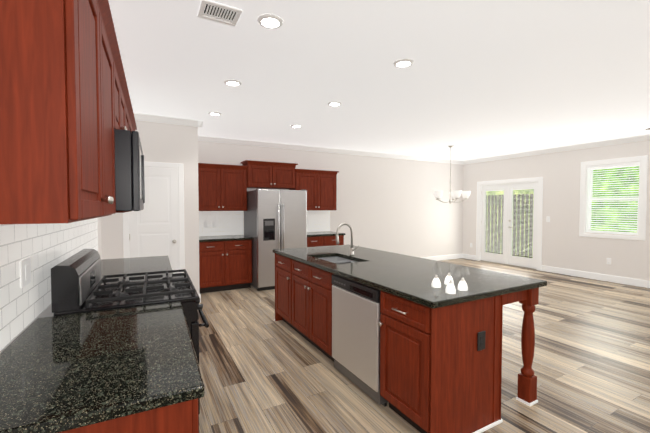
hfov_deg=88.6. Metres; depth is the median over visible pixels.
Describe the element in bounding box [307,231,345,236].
countertop
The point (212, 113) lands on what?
recessed light
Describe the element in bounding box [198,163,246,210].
upper cabinet
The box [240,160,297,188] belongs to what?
upper cabinet
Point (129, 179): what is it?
microwave
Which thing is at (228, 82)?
recessed light
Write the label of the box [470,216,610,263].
outlet plates
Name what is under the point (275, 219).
refrigerator
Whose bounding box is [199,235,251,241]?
countertop
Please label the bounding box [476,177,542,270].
french door
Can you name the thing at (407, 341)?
kitchen island
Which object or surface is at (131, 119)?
upper cabinet
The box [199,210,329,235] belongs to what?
tile backsplash
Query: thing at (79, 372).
countertop
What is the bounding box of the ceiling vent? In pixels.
[198,0,242,25]
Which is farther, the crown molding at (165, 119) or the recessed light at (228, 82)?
the crown molding at (165, 119)
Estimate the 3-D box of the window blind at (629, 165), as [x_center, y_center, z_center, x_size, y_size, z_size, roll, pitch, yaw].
[5.606,-0.336,6.503,0.050,1.333,0.810,-1,2,-29]
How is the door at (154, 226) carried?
attached to the wall
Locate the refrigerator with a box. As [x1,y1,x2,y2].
[244,188,306,290]
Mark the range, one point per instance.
(79, 284)
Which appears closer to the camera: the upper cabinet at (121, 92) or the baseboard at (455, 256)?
the upper cabinet at (121, 92)
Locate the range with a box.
[51,249,208,423]
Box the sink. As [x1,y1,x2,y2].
[319,256,356,263]
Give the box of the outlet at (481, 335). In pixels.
[477,331,485,350]
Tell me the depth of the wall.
7.44 m
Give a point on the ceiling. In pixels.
(478, 79)
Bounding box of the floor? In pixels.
[198,258,649,432]
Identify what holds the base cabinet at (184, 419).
on the floor
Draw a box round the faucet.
[333,223,360,254]
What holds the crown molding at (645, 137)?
attached to the wall
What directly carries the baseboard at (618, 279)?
attached to the wall
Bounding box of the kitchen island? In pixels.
[273,251,538,432]
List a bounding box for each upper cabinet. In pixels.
[0,0,119,223]
[116,52,127,129]
[120,96,135,212]
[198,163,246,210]
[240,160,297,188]
[289,169,338,209]
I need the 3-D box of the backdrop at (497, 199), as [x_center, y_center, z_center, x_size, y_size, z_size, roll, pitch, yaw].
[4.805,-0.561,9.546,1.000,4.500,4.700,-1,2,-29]
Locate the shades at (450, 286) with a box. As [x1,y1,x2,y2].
[432,273,467,293]
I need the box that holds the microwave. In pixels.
[114,129,144,210]
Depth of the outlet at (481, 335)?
2.14 m
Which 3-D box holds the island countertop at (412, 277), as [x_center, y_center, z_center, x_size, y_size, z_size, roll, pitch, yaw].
[0.482,0.517,3.360,1.160,0.140,2.700,-1,2,-29]
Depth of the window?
6.47 m
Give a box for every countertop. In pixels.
[0,301,204,432]
[101,256,172,278]
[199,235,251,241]
[273,247,546,310]
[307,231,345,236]
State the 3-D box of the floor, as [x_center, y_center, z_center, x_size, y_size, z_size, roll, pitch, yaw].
[2.403,1.394,3.463,8.790,0.060,9.520,-1,2,-29]
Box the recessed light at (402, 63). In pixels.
[393,59,413,67]
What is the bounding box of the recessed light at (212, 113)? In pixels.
[208,112,220,115]
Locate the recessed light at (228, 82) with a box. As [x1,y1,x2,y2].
[224,80,241,85]
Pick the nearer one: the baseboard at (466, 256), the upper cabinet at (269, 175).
the upper cabinet at (269, 175)
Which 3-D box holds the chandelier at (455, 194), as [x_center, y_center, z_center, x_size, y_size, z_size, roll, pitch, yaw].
[2.638,-0.875,7.061,0.756,1.229,0.761,-1,2,-29]
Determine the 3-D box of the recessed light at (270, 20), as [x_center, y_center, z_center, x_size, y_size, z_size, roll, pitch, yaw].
[-0.379,-1.348,2.313,0.179,0.011,0.179,-1,2,-35]
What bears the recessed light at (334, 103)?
in the ceiling
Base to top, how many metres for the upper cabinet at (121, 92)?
0.380 m
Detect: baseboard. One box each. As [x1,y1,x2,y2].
[422,254,462,260]
[462,254,475,259]
[541,265,649,287]
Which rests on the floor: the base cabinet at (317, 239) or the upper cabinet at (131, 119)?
the base cabinet at (317, 239)
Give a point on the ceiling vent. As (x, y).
(216, 12)
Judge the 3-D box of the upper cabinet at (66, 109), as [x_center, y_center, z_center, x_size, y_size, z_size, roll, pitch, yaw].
[-1.035,-0.413,1.237,0.366,0.840,1.008,-1,2,-29]
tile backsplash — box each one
[0,218,97,351]
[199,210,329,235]
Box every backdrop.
[485,188,533,257]
[591,166,638,231]
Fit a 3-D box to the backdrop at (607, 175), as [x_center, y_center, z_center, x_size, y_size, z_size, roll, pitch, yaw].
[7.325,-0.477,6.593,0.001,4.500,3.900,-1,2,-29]
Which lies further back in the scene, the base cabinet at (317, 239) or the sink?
the base cabinet at (317, 239)
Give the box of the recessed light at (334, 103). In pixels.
[328,101,341,105]
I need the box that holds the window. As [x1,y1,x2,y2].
[579,155,647,240]
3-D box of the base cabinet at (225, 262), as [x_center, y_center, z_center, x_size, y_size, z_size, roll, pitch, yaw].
[-1.862,0.831,5.989,0.962,0.920,0.666,-1,2,-29]
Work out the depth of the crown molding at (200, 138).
7.17 m
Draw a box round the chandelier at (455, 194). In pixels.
[433,146,470,203]
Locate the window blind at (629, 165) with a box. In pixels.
[587,163,639,234]
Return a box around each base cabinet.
[72,400,198,432]
[199,235,251,292]
[307,231,345,246]
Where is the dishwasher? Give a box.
[332,274,387,406]
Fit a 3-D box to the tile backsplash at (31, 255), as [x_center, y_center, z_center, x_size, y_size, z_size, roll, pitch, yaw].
[-1.642,0.233,2.069,0.084,0.500,2.999,-1,2,-29]
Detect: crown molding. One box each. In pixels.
[134,113,202,127]
[198,135,463,164]
[463,135,649,164]
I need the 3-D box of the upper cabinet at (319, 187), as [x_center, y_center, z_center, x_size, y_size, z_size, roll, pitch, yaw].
[-0.222,-0.544,7.016,1.000,0.830,0.373,-1,2,-29]
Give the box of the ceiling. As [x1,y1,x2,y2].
[108,0,649,160]
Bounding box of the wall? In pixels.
[0,120,649,352]
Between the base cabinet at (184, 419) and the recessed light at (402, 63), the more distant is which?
the recessed light at (402, 63)
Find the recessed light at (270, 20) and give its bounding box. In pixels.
[257,14,282,28]
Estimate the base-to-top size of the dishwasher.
0.868 m

